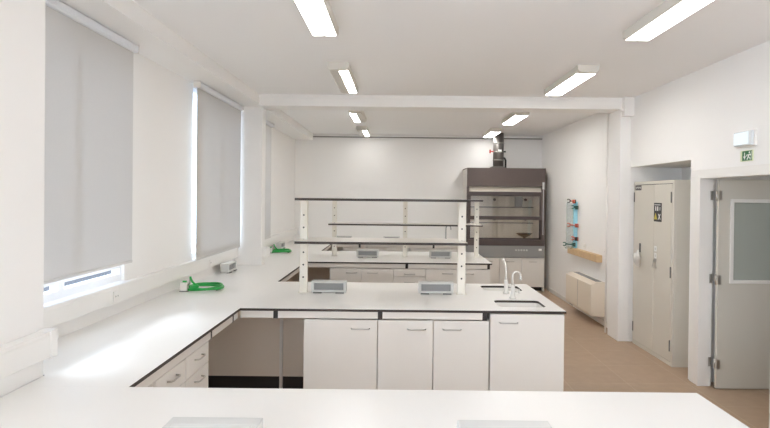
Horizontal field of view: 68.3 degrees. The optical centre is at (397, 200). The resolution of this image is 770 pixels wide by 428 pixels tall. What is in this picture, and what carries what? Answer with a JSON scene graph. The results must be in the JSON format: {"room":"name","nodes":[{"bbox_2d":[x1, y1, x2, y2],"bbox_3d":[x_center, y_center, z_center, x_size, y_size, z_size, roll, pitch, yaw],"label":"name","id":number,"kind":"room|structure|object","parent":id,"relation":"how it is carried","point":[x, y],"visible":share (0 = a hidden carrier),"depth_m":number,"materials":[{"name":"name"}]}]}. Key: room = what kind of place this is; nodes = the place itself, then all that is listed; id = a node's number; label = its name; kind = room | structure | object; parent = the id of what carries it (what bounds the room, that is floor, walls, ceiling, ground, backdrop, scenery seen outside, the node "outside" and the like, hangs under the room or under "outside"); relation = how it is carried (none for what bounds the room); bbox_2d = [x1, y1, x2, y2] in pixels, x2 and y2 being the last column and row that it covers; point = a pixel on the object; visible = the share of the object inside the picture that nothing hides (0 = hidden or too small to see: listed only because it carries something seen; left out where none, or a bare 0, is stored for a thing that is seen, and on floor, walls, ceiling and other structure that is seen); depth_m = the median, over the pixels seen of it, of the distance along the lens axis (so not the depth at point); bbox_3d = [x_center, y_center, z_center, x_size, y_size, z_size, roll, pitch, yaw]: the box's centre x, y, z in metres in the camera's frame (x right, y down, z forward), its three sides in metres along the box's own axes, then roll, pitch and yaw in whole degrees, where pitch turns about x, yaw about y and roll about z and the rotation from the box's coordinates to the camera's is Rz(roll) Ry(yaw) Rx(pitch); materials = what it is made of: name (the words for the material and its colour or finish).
{"room":"laboratory","nodes":[
{"label":"laboratory","id":0,"kind":"room"},
{"bbox_2d":[0,0,44,397],"bbox_3d":[-1.961,0.296,2.577,0.365,2.970,0.550,1,0,0],"label":"wall pillar","id":1,"kind":"structure","parent":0,"point":[22,22],"depth_m":2.67,"materials":[{"name":"paint"}]},
{"bbox_2d":[52,0,312,337],"bbox_3d":[-2.010,0.225,3.377,0.465,3.100,16.750,1,0,0],"label":"wall","id":2,"kind":"structure","parent":0,"point":[166,66],"depth_m":5.10,"materials":[{"name":"paint"}]},
{"bbox_2d":[0,328,57,379],"bbox_3d":[-1.747,0.713,2.581,0.071,0.137,0.551,1,0,0],"label":"trim","id":3,"kind":"structure","parent":2,"relation":"attached to","point":[17,355],"depth_m":2.64,"materials":[{"name":"white plastic"}]},
{"bbox_2d":[44,265,120,302],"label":"window","id":4,"kind":"structure","parent":2,"relation":"in","point":[57,290],"depth_m":3.88,"materials":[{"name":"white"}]},
{"bbox_2d":[44,280,130,307],"bbox_3d":[-2.132,0.635,3.660,0.080,0.004,1.566,1,0,0],"label":"trim","id":5,"kind":"structure","parent":2,"relation":"attached to","point":[58,301],"depth_m":3.84,"materials":[{"name":"white plastic"}]},
{"bbox_2d":[44,0,138,283],"bbox_3d":[-2.043,-0.353,3.623,0.074,1.679,1.532,1,0,0],"label":"roller blind","id":6,"kind":"object","parent":2,"relation":"attached to","point":[88,164],"visible":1,"depth_m":3.72,"materials":[{"name":"grey fabric"}]},
{"bbox_2d":[113,290,118,301],"bbox_3d":[-2.079,0.707,4.185,0.010,0.080,0.080,1,0,0],"label":"wall socket","id":7,"kind":"object","parent":2,"relation":"attached to","point":[115,293],"visible":1,"depth_m":4.17,"materials":[{"name":"white plastic"}]},
{"bbox_2d":[43,248,237,327],"bbox_3d":[-2.116,0.692,5.130,0.063,0.130,4.543,1,0,0],"label":"trim","id":8,"kind":"structure","parent":2,"relation":"attached to","point":[57,314],"depth_m":4.37,"materials":[{"name":"white plastic"}]},
{"bbox_2d":[24,240,330,386],"bbox_3d":[-1.714,0.894,7.226,0.868,0.084,9.058,1,0,0],"label":"countertop","id":9,"kind":"structure","parent":2,"relation":"attached to","point":[135,346],"depth_m":3.79,"materials":[{"name":"white laminate"}]},
{"bbox_2d":[179,278,190,291],"bbox_3d":[-2.010,0.791,5.366,0.096,0.140,0.070,1,0,0],"label":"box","id":10,"kind":"object","parent":9,"relation":"on","point":[184,285],"visible":0.94,"depth_m":5.34,"materials":[{"name":"grey plastic"}]},
{"bbox_2d":[188,276,223,290],"bbox_3d":[-1.852,0.789,5.481,0.352,0.140,0.354,1,0,18],"label":"hose","id":11,"kind":"object","parent":9,"relation":"on","point":[194,286],"visible":0.95,"depth_m":5.38,"materials":[{"name":"green rubber"}]},
{"bbox_2d":[220,261,236,272],"bbox_3d":[-2.014,0.796,6.766,0.112,0.112,0.330,1,0,0],"label":"box","id":12,"kind":"object","parent":9,"relation":"on","point":[226,267],"visible":1,"depth_m":6.64,"materials":[{"name":"grey plastic"}]},
{"bbox_2d":[275,241,284,248],"bbox_3d":[-2.014,0.775,9.726,0.112,0.112,0.330,1,0,0],"label":"box","id":13,"kind":"object","parent":9,"relation":"on","point":[281,244],"visible":0.84,"depth_m":9.60,"materials":[{"name":"grey plastic"}]},
{"bbox_2d":[272,244,291,252],"bbox_3d":[-1.872,0.764,9.091,0.352,0.140,0.354,1,0,18],"label":"hose","id":14,"kind":"object","parent":9,"relation":"on","point":[275,250],"visible":0.91,"depth_m":8.99,"materials":[{"name":"green rubber"}]},
{"bbox_2d":[192,87,196,258],"bbox_3d":[-2.192,-0.301,6.638,0.060,1.837,1.480,1,0,0],"label":"window","id":15,"kind":"structure","parent":2,"relation":"in","point":[194,89],"depth_m":6.05,"materials":[{"name":"white"}]},
{"bbox_2d":[193,81,243,260],"bbox_3d":[-2.044,-0.301,6.563,0.074,1.824,1.632,1,0,0],"label":"roller blind","id":16,"kind":"object","parent":2,"relation":"attached to","point":[218,116],"visible":1,"depth_m":6.42,"materials":[{"name":"grey fabric"}]},
{"bbox_2d":[262,246,269,256],"bbox_3d":[-1.747,0.679,7.495,0.071,0.137,0.176,1,0,0],"label":"trim","id":17,"kind":"structure","parent":2,"relation":"attached to","point":[266,249],"depth_m":7.41,"materials":[{"name":"white plastic"}]},
{"bbox_2d":[265,120,273,238],"bbox_3d":[-2.044,-0.308,8.378,0.074,1.836,1.552,1,0,0],"label":"roller blind","id":18,"kind":"object","parent":2,"relation":"attached to","point":[269,125],"visible":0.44,"depth_m":8.93,"materials":[{"name":"grey fabric"}]},
{"bbox_2d":[265,228,296,245],"bbox_3d":[-2.115,0.660,9.671,0.063,0.130,4.163,1,0,0],"label":"trim","id":19,"kind":"structure","parent":2,"relation":"attached to","point":[278,237],"depth_m":10.10,"materials":[{"name":"white plastic"}]},
{"bbox_2d":[234,107,265,264],"bbox_3d":[-1.960,0.262,7.492,0.365,2.970,0.180,1,0,0],"label":"wall pillar","id":20,"kind":"structure","parent":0,"point":[253,119],"depth_m":7.40,"materials":[{"name":"paint"}]},
{"bbox_2d":[294,134,541,250],"bbox_3d":[0.298,0.190,11.852,5.800,3.100,0.200,1,0,0],"label":"wall","id":21,"kind":"structure","parent":0,"point":[325,167],"depth_m":11.75,"materials":[{"name":"paint"}]},
{"bbox_2d":[313,136,541,139],"bbox_3d":[0.614,-1.291,11.731,4.740,0.020,0.020,1,0,0],"label":"trim","id":22,"kind":"structure","parent":21,"relation":"attached to","point":[313,136],"depth_m":11.72,"materials":[{"name":"grey"}]},
{"bbox_2d":[132,0,769,135],"bbox_3d":[1.214,-1.366,3.365,7.600,0.150,17.150,1,0,0],"label":"ceiling","id":23,"kind":"structure","parent":0,"point":[502,48],"depth_m":4.85,"materials":[{"name":"paint"}]},
{"bbox_2d":[294,0,338,36],"bbox_3d":[-0.554,-1.274,3.676,0.206,0.075,1.270,1,0,0],"label":"ceiling light","id":24,"kind":"object","parent":23,"relation":"attached to","point":[318,16],"visible":1,"depth_m":3.86,"materials":[{"name":"white plastic"}]},
{"bbox_2d":[294,0,323,35],"bbox_3d":[-0.600,-1.240,3.699,0.084,0.004,1.163,1,0,0],"label":"diffuser","id":25,"kind":"object","parent":24,"relation":"attached to","point":[306,8],"depth_m":3.82,"materials":[{"name":"white plastic"}]},
{"bbox_2d":[309,0,335,35],"bbox_3d":[-0.508,-1.238,3.699,0.084,0.004,1.163,1,0,0],"label":"diffuser","id":26,"kind":"object","parent":24,"relation":"attached to","point":[319,9],"depth_m":3.84,"materials":[{"name":"white plastic"}]},
{"bbox_2d":[327,62,357,93],"bbox_3d":[-0.572,-1.291,6.046,0.206,0.075,1.270,1,0,0],"label":"ceiling light","id":27,"kind":"object","parent":23,"relation":"attached to","point":[341,72],"visible":1,"depth_m":5.76,"materials":[{"name":"grey plastic"}]},
{"bbox_2d":[330,71,348,92],"bbox_3d":[-0.618,-1.256,6.069,0.084,0.004,1.163,1,0,0],"label":"diffuser","id":28,"kind":"object","parent":27,"relation":"attached to","point":[338,76],"depth_m":5.98,"materials":[{"name":"grey plastic"}]},
{"bbox_2d":[340,71,356,92],"bbox_3d":[-0.526,-1.255,6.069,0.084,0.004,1.163,1,0,0],"label":"diffuser","id":29,"kind":"object","parent":27,"relation":"attached to","point":[347,80],"depth_m":6.03,"materials":[{"name":"white plastic"}]},
{"bbox_2d":[348,111,366,121],"bbox_3d":[-0.618,-1.310,8.771,0.206,0.075,1.060,1,0,0],"label":"ceiling light","id":30,"kind":"object","parent":23,"relation":"attached to","point":[357,116],"visible":0.82,"depth_m":8.61,"materials":[{"name":"grey"}]},
{"bbox_2d":[350,113,359,121],"bbox_3d":[-0.665,-1.276,8.794,0.084,0.004,0.953,1,0,0],"label":"diffuser","id":31,"kind":"object","parent":30,"relation":"attached to","point":[355,116],"depth_m":8.72,"materials":[{"name":"white plastic"}]},
{"bbox_2d":[357,113,364,121],"bbox_3d":[-0.573,-1.275,8.794,0.084,0.004,0.953,1,0,0],"label":"diffuser","id":32,"kind":"object","parent":30,"relation":"attached to","point":[360,116],"depth_m":8.76,"materials":[{"name":"grey plastic"}]},
{"bbox_2d":[356,126,369,136],"bbox_3d":[-0.662,-1.326,10.941,0.206,0.075,1.100,1,0,0],"label":"ceiling light","id":33,"kind":"object","parent":23,"relation":"attached to","point":[362,130],"visible":1,"depth_m":10.53,"materials":[{"name":"grey"}]},
{"bbox_2d":[259,94,621,112],"bbox_3d":[0.606,-1.253,7.374,4.735,0.145,0.355,1,0,0],"label":"ceiling beam","id":34,"kind":"structure","parent":23,"relation":"attached to","point":[267,101],"depth_m":7.21,"materials":[{"name":"paint"}]},
{"bbox_2d":[482,128,501,137],"bbox_3d":[1.814,-1.300,10.966,0.206,0.075,1.050,1,0,0],"label":"ceiling light","id":35,"kind":"object","parent":23,"relation":"attached to","point":[491,132],"visible":1,"depth_m":10.72,"materials":[{"name":"grey plastic"}]},
{"bbox_2d":[501,112,529,124],"bbox_3d":[1.822,-1.285,8.856,0.206,0.075,1.130,1,0,0],"label":"ceiling light","id":36,"kind":"object","parent":23,"relation":"attached to","point":[514,117],"visible":0.88,"depth_m":8.67,"materials":[{"name":"grey plastic"}]},
{"bbox_2d":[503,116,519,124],"bbox_3d":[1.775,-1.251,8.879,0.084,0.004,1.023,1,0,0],"label":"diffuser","id":37,"kind":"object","parent":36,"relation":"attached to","point":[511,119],"depth_m":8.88,"materials":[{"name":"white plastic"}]},
{"bbox_2d":[508,116,525,124],"bbox_3d":[1.867,-1.250,8.879,0.084,0.004,1.023,1,0,0],"label":"diffuser","id":38,"kind":"object","parent":36,"relation":"attached to","point":[518,118],"depth_m":8.87,"materials":[{"name":"white plastic"}]},
{"bbox_2d":[544,65,598,95],"bbox_3d":[1.828,-1.266,6.066,0.206,0.075,1.270,1,0,0],"label":"ceiling light","id":39,"kind":"object","parent":23,"relation":"attached to","point":[578,74],"visible":1,"depth_m":5.82,"materials":[{"name":"grey plastic"}]},
{"bbox_2d":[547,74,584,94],"bbox_3d":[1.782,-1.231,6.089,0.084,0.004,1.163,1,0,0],"label":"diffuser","id":40,"kind":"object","parent":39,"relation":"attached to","point":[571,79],"depth_m":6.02,"materials":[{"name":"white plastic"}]},
{"bbox_2d":[554,74,594,95],"bbox_3d":[1.874,-1.230,6.089,0.084,0.004,1.163,1,0,0],"label":"diffuser","id":41,"kind":"object","parent":39,"relation":"attached to","point":[583,77],"depth_m":6.01,"materials":[{"name":"white plastic"}]},
{"bbox_2d":[623,0,712,41],"bbox_3d":[1.825,-1.249,3.696,0.206,0.075,1.310,1,0,0],"label":"ceiling light","id":42,"kind":"object","parent":23,"relation":"attached to","point":[667,14],"visible":1,"depth_m":3.83,"materials":[{"name":"grey plastic"}]},
{"bbox_2d":[607,110,630,340],"bbox_3d":[2.887,0.319,7.402,0.140,2.960,0.360,1,0,0],"label":"wall pillar","id":43,"kind":"structure","parent":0,"point":[620,127],"depth_m":7.23,"materials":[{"name":"paint"}]},
{"bbox_2d":[537,288,768,427],"bbox_3d":[1.181,1.869,3.388,7.600,0.120,17.150,1,0,0],"label":"floor","id":44,"kind":"structure","parent":0,"point":[594,361],"depth_m":5.92,"materials":[{"name":"wood"}]},
{"bbox_2d":[148,359,185,387],"bbox_3d":[-1.565,1.373,3.257,0.596,0.816,0.431,1,0,0],"label":"drawer unit","id":45,"kind":"object","parent":44,"relation":"on","point":[175,377],"visible":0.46,"depth_m":3.28,"materials":[{"name":"laminate"}]},
{"bbox_2d":[185,341,208,387],"bbox_3d":[-1.565,1.370,3.687,0.596,0.816,0.411,1,0,0],"label":"drawer unit","id":46,"kind":"object","parent":44,"relation":"on","point":[196,375],"visible":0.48,"depth_m":3.68,"materials":[{"name":"laminate"}]},
{"bbox_2d":[208,311,303,388],"bbox_3d":[-1.457,1.361,5.312,1.355,0.813,0.065,1,0,0],"label":"panel","id":47,"kind":"object","parent":44,"relation":"on","point":[248,352],"visible":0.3,"depth_m":5.30,"materials":[{"name":"laminate"}]},
{"bbox_2d":[286,267,329,281],"bbox_3d":[-1.547,1.337,8.652,1.175,0.813,0.045,1,0,0],"label":"panel","id":48,"kind":"object","parent":44,"relation":"on","point":[314,273],"visible":0.02,"depth_m":8.63,"materials":[{"name":"brown wood"}]},
{"bbox_2d":[303,318,377,389],"bbox_3d":[-0.471,1.373,4.933,0.600,0.816,0.714,1,0,0],"label":"base cabinet","id":49,"kind":"object","parent":44,"relation":"on","point":[340,353],"visible":0.64,"depth_m":4.61,"materials":[{"name":"laminate"}]},
{"bbox_2d":[330,267,361,281],"bbox_3d":[-0.732,1.347,8.228,0.441,0.816,0.764,1,0,0],"label":"base cabinet","id":50,"kind":"object","parent":44,"relation":"on","point":[336,273],"visible":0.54,"depth_m":7.88,"materials":[{"name":"laminate"}]},
{"bbox_2d":[343,247,364,250],"bbox_3d":[-0.859,1.324,11.338,0.427,0.816,0.744,1,0,0],"label":"base cabinet","id":51,"kind":"object","parent":44,"relation":"on","point":[344,248],"visible":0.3,"depth_m":11.00,"materials":[{"name":"laminate"}]},
{"bbox_2d":[337,244,457,247],"bbox_3d":[0.018,0.883,11.370,2.595,0.084,0.768,1,0,0],"label":"countertop","id":52,"kind":"structure","parent":51,"relation":"on","point":[338,245],"depth_m":11.00,"materials":[{"name":"white laminate"}]},
{"bbox_2d":[383,236,399,237],"bbox_3d":[-0.128,0.783,11.450,0.330,0.112,0.112,1,0,0],"label":"box","id":53,"kind":"object","parent":52,"relation":"on","point":[383,236],"visible":0.28,"depth_m":11.41,"materials":[{"name":"grey"}]},
{"bbox_2d":[0,386,748,427],"bbox_3d":[-0.185,1.354,1.980,3.201,0.900,1.440,1,0,0],"label":"countertop","id":54,"kind":"structure","parent":44,"relation":"on","point":[25,406],"depth_m":2.46,"materials":[{"name":"white"}]},
{"bbox_2d":[162,417,262,427],"bbox_3d":[-0.654,0.843,2.005,0.330,0.112,0.112,1,0,0],"label":"box","id":55,"kind":"object","parent":54,"relation":"on","point":[174,422],"visible":1,"depth_m":2.01,"materials":[{"name":"grey"}]},
{"bbox_2d":[457,420,551,427],"bbox_3d":[0.379,0.854,2.005,0.330,0.112,0.112,1,0,0],"label":"box","id":56,"kind":"object","parent":54,"relation":"on","point":[460,423],"visible":1,"depth_m":2.02,"materials":[{"name":"grey"}]},
{"bbox_2d":[365,247,386,250],"bbox_3d":[-0.429,1.329,11.338,0.427,0.816,0.744,1,0,0],"label":"base cabinet","id":57,"kind":"object","parent":44,"relation":"on","point":[373,248],"visible":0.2,"depth_m":11.00,"materials":[{"name":"laminate"}]},
{"bbox_2d":[362,268,393,282],"bbox_3d":[-0.287,1.352,8.228,0.443,0.816,0.764,1,0,0],"label":"base cabinet","id":58,"kind":"object","parent":44,"relation":"on","point":[372,275],"visible":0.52,"depth_m":7.88,"materials":[{"name":"laminate"}]},
{"bbox_2d":[387,248,409,251],"bbox_3d":[0.011,1.333,11.338,0.447,0.816,0.744,1,0,0],"label":"base cabinet","id":59,"kind":"object","parent":44,"relation":"on","point":[388,249],"visible":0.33,"depth_m":11.00,"materials":[{"name":"laminate"}]},
{"bbox_2d":[377,319,432,389],"bbox_3d":[0.057,1.379,4.933,0.450,0.816,0.714,1,0,0],"label":"base cabinet","id":60,"kind":"object","parent":44,"relation":"on","point":[405,346],"visible":0.68,"depth_m":4.61,"materials":[{"name":"laminate"}]},
{"bbox_2d":[394,268,424,282],"bbox_3d":[0.157,1.357,8.228,0.440,0.816,0.764,1,0,0],"label":"base cabinet","id":61,"kind":"object","parent":44,"relation":"on","point":[401,275],"visible":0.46,"depth_m":7.88,"materials":[{"name":"laminate"}]},
{"bbox_2d":[410,248,432,251],"bbox_3d":[0.461,1.338,11.338,0.447,0.816,0.744,1,0,0],"label":"base cabinet","id":62,"kind":"object","parent":44,"relation":"on","point":[411,249],"visible":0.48,"depth_m":11.00,"materials":[{"name":"laminate"}]},
{"bbox_2d":[425,268,456,282],"bbox_3d":[0.602,1.361,8.228,0.444,0.816,0.764,1,0,0],"label":"base cabinet","id":63,"kind":"object","parent":44,"relation":"on","point":[431,274],"visible":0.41,"depth_m":7.88,"materials":[{"name":"laminate"}]},
{"bbox_2d":[433,248,456,251],"bbox_3d":[0.991,1.344,11.338,0.607,0.816,0.744,1,0,0],"label":"base cabinet","id":64,"kind":"object","parent":44,"relation":"on","point":[451,249],"visible":0.17,"depth_m":11.00,"materials":[{"name":"laminate"}]},
{"bbox_2d":[432,318,488,390],"bbox_3d":[0.512,1.383,4.933,0.454,0.816,0.714,1,0,0],"label":"base cabinet","id":65,"kind":"object","parent":44,"relation":"on","point":[460,347],"visible":0.7,"depth_m":4.61,"materials":[{"name":"laminate"}]},
{"bbox_2d":[240,282,565,320],"bbox_3d":[0.043,0.925,5.314,2.645,0.084,1.435,1,0,0],"label":"countertop","id":66,"kind":"structure","parent":65,"relation":"on","point":[361,300],"depth_m":4.88,"materials":[{"name":"white"}]},
{"bbox_2d":[311,280,346,293],"bbox_3d":[-0.654,0.820,5.385,0.330,0.112,0.112,1,0,0],"label":"box","id":67,"kind":"object","parent":66,"relation":"on","point":[317,286],"visible":1,"depth_m":5.36,"materials":[{"name":"grey plastic"}]},
{"bbox_2d":[294,198,467,294],"bbox_3d":[-0.144,0.433,5.353,1.587,0.896,0.540,1,0,0],"label":"shelf rack","id":68,"kind":"object","parent":66,"relation":"on","point":[304,240],"visible":1,"depth_m":5.34,"materials":[{"name":"beige metal"}]},
{"bbox_2d":[418,281,453,294],"bbox_3d":[0.359,0.830,5.385,0.330,0.112,0.112,1,0,0],"label":"box","id":69,"kind":"object","parent":66,"relation":"on","point":[424,287],"visible":1,"depth_m":5.36,"materials":[{"name":"grey plastic"}]},
{"bbox_2d":[482,288,517,290],"bbox_3d":[1.041,0.995,5.743,0.412,0.167,0.342,1,0,0],"label":"sink basin","id":70,"kind":"object","parent":66,"relation":"in","point":[486,289],"visible":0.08,"depth_m":5.90,"materials":[{"name":"white ceramic"}]},
{"bbox_2d":[502,258,511,293],"bbox_3d":[1.046,0.725,5.435,0.099,0.337,0.060,1,0,0],"label":"tap","id":71,"kind":"object","parent":66,"relation":"on","point":[506,285],"visible":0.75,"depth_m":5.42,"materials":[{"name":"white metal"}]},
{"bbox_2d":[509,271,521,298],"bbox_3d":[1.075,0.770,5.165,0.114,0.250,0.060,1,0,0],"label":"tap","id":72,"kind":"object","parent":66,"relation":"on","point":[512,295],"visible":1,"depth_m":5.15,"materials":[{"name":"white metal"}]},
{"bbox_2d":[494,303,541,313],"bbox_3d":[1.049,1.001,4.915,0.428,0.167,0.337,1,0,0],"label":"sink basin","id":73,"kind":"object","parent":66,"relation":"in","point":[498,304],"visible":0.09,"depth_m":5.07,"materials":[{"name":"white ceramic"}]},
{"bbox_2d":[465,269,489,283],"bbox_3d":[1.052,1.363,8.638,0.448,0.816,1.584,1,0,0],"label":"base cabinet","id":74,"kind":"object","parent":44,"relation":"on","point":[472,276],"visible":0.3,"depth_m":7.88,"materials":[{"name":"laminate"}]},
{"bbox_2d":[308,251,491,268],"bbox_3d":[0.013,0.902,8.662,2.585,0.084,1.590,1,0,0],"label":"countertop","id":75,"kind":"structure","parent":74,"relation":"on","point":[344,259],"depth_m":8.03,"materials":[{"name":"white"}]},
{"bbox_2d":[356,249,378,257],"bbox_3d":[-0.456,0.800,8.520,0.330,0.112,0.112,1,0,0],"label":"box","id":76,"kind":"object","parent":75,"relation":"on","point":[360,253],"visible":1,"depth_m":8.49,"materials":[{"name":"grey plastic"}]},
{"bbox_2d":[328,200,482,257],"bbox_3d":[0.112,0.423,8.663,2.292,0.876,0.520,1,0,0],"label":"shelf rack","id":77,"kind":"object","parent":75,"relation":"on","point":[334,223],"visible":0.88,"depth_m":8.64,"materials":[{"name":"beige metal"}]},
{"bbox_2d":[429,250,451,257],"bbox_3d":[0.636,0.811,8.520,0.330,0.112,0.112,1,0,0],"label":"box","id":78,"kind":"object","parent":75,"relation":"on","point":[432,253],"visible":1,"depth_m":8.49,"materials":[{"name":"grey plastic"}]},
{"bbox_2d":[463,168,545,290],"bbox_3d":[2.094,0.568,11.362,1.524,2.390,0.776,1,0,0],"label":"fume hood","id":79,"kind":"object","parent":44,"relation":"on","point":[513,199],"visible":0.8,"depth_m":11.02,"materials":[{"name":"laminate"}]},
{"bbox_2d":[489,133,506,167],"bbox_3d":[2.000,-0.984,11.343,0.349,0.709,0.260,1,0,0],"label":"duct","id":80,"kind":"object","parent":79,"relation":"on","point":[498,151],"visible":0.82,"depth_m":11.26,"materials":[{"name":"grey metal"}]},
{"bbox_2d":[516,233,531,237],"bbox_3d":[2.512,0.757,11.285,0.310,0.202,0.310,1,0,0],"label":"dish","id":81,"kind":"object","parent":79,"relation":"on","point":[524,235],"visible":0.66,"depth_m":11.19,"materials":[{"name":"brown"}]},
{"bbox_2d":[518,234,530,237],"bbox_3d":[2.512,0.763,11.285,0.300,0.190,0.300,1,0,0],"label":"bowl","id":82,"kind":"object","parent":81,"relation":"on","point":[522,235],"depth_m":11.19,"materials":[{"name":"brown"}]},
{"bbox_2d":[487,313,563,390],"bbox_3d":[1.050,1.356,5.290,0.604,0.876,1.428,1,0,0],"label":"base cabinet","id":83,"kind":"object","parent":44,"relation":"on","point":[526,351],"visible":0.66,"depth_m":4.61,"materials":[{"name":"laminate"}]},
{"bbox_2d":[632,180,690,366],"bbox_3d":[3.239,0.792,6.655,0.556,2.030,1.040,1,0,0],"label":"tall cabinet","id":84,"kind":"object","parent":44,"relation":"on","point":[660,323],"visible":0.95,"depth_m":6.37,"materials":[{"name":"metal"}]},
{"bbox_2d":[633,249,640,266],"bbox_3d":[2.929,0.712,6.959,0.068,0.223,0.216,1,0,0],"label":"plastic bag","id":85,"kind":"object","parent":84,"relation":"hanging from","point":[636,256],"visible":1,"depth_m":6.92,"materials":[{"name":"white plastic"}]},
{"bbox_2d":[542,40,769,381],"bbox_3d":[3.332,0.281,3.377,0.750,3.100,16.750,1,0,0],"label":"wall","id":86,"kind":"structure","parent":0,"point":[685,124],"depth_m":6.68,"materials":[{"name":"paint"}]},
{"bbox_2d":[549,288,606,327],"bbox_3d":[2.945,1.748,9.305,0.014,0.075,3.415,1,0,0],"label":"baseboard","id":87,"kind":"structure","parent":86,"relation":"attached to","point":[599,320],"depth_m":9.38,"materials":[{"name":"white"}]},
{"bbox_2d":[567,247,601,262],"bbox_3d":[2.919,0.846,8.921,0.085,0.105,1.410,1,0,0],"label":"batten","id":88,"kind":"object","parent":86,"relation":"attached to","point":[597,258],"visible":1,"depth_m":8.70,"materials":[{"name":"brown wood"}]},
{"bbox_2d":[573,202,577,247],"bbox_3d":[2.875,0.412,9.403,0.178,0.775,0.100,1,0,0],"label":"rack","id":89,"kind":"object","parent":88,"relation":"on","point":[575,211],"visible":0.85,"depth_m":9.36,"materials":[{"name":"teal plastic"}]},
{"bbox_2d":[566,271,604,316],"bbox_3d":[2.849,1.422,8.680,0.210,0.518,1.200,1,0,0],"label":"radiator","id":90,"kind":"object","parent":86,"relation":"attached to","point":[585,292],"visible":0.96,"depth_m":8.33,"materials":[{"name":"beige metal"}]},
{"bbox_2d":[574,272,600,281],"bbox_3d":[2.888,1.167,8.678,0.080,0.005,1.040,1,0,0],"label":"grille","id":91,"kind":"object","parent":90,"relation":"attached to","point":[579,274],"depth_m":8.60,"materials":[{"name":"grey metal"}]},
{"bbox_2d":[604,114,608,332],"bbox_3d":[2.797,0.311,7.602,0.023,2.930,0.024,1,0,0],"label":"trim","id":92,"kind":"structure","parent":86,"relation":"attached to","point":[607,114],"depth_m":7.59,"materials":[{"name":"white paint"}]},
{"bbox_2d":[619,97,634,116],"bbox_3d":[2.893,-1.180,7.166,0.160,0.240,0.088,1,0,0],"label":"trim","id":93,"kind":"structure","parent":86,"relation":"attached to","point":[628,103],"depth_m":7.12,"materials":[{"name":"paint"}]},
{"bbox_2d":[689,164,769,427],"bbox_3d":[2.996,0.761,5.033,0.132,2.110,1.335,1,0,0],"label":"trim","id":94,"kind":"structure","parent":86,"relation":"attached to","point":[702,182],"depth_m":5.53,"materials":[{"name":"white"}]},
{"bbox_2d":[708,179,769,388],"bbox_3d":[3.577,0.808,5.474,1.090,2.007,0.101,1,0,0],"label":"door","id":95,"kind":"structure","parent":86,"relation":"in","point":[742,276],"depth_m":5.44,"materials":[{"name":"paint"}]},
{"bbox_2d":[734,129,757,147],"bbox_3d":[2.939,-0.521,4.806,0.052,0.140,0.270,1,0,0],"label":"emergency light","id":96,"kind":"object","parent":86,"relation":"attached to","point":[748,138],"visible":1,"depth_m":4.75,"materials":[{"name":"white plastic"}]},
{"bbox_2d":[740,150,753,161],"bbox_3d":[2.956,-0.377,4.807,0.016,0.092,0.164,1,0,0],"label":"exit sign","id":97,"kind":"object","parent":86,"relation":"attached to","point":[747,155],"visible":1,"depth_m":4.80,"materials":[{"name":"green plastic"}]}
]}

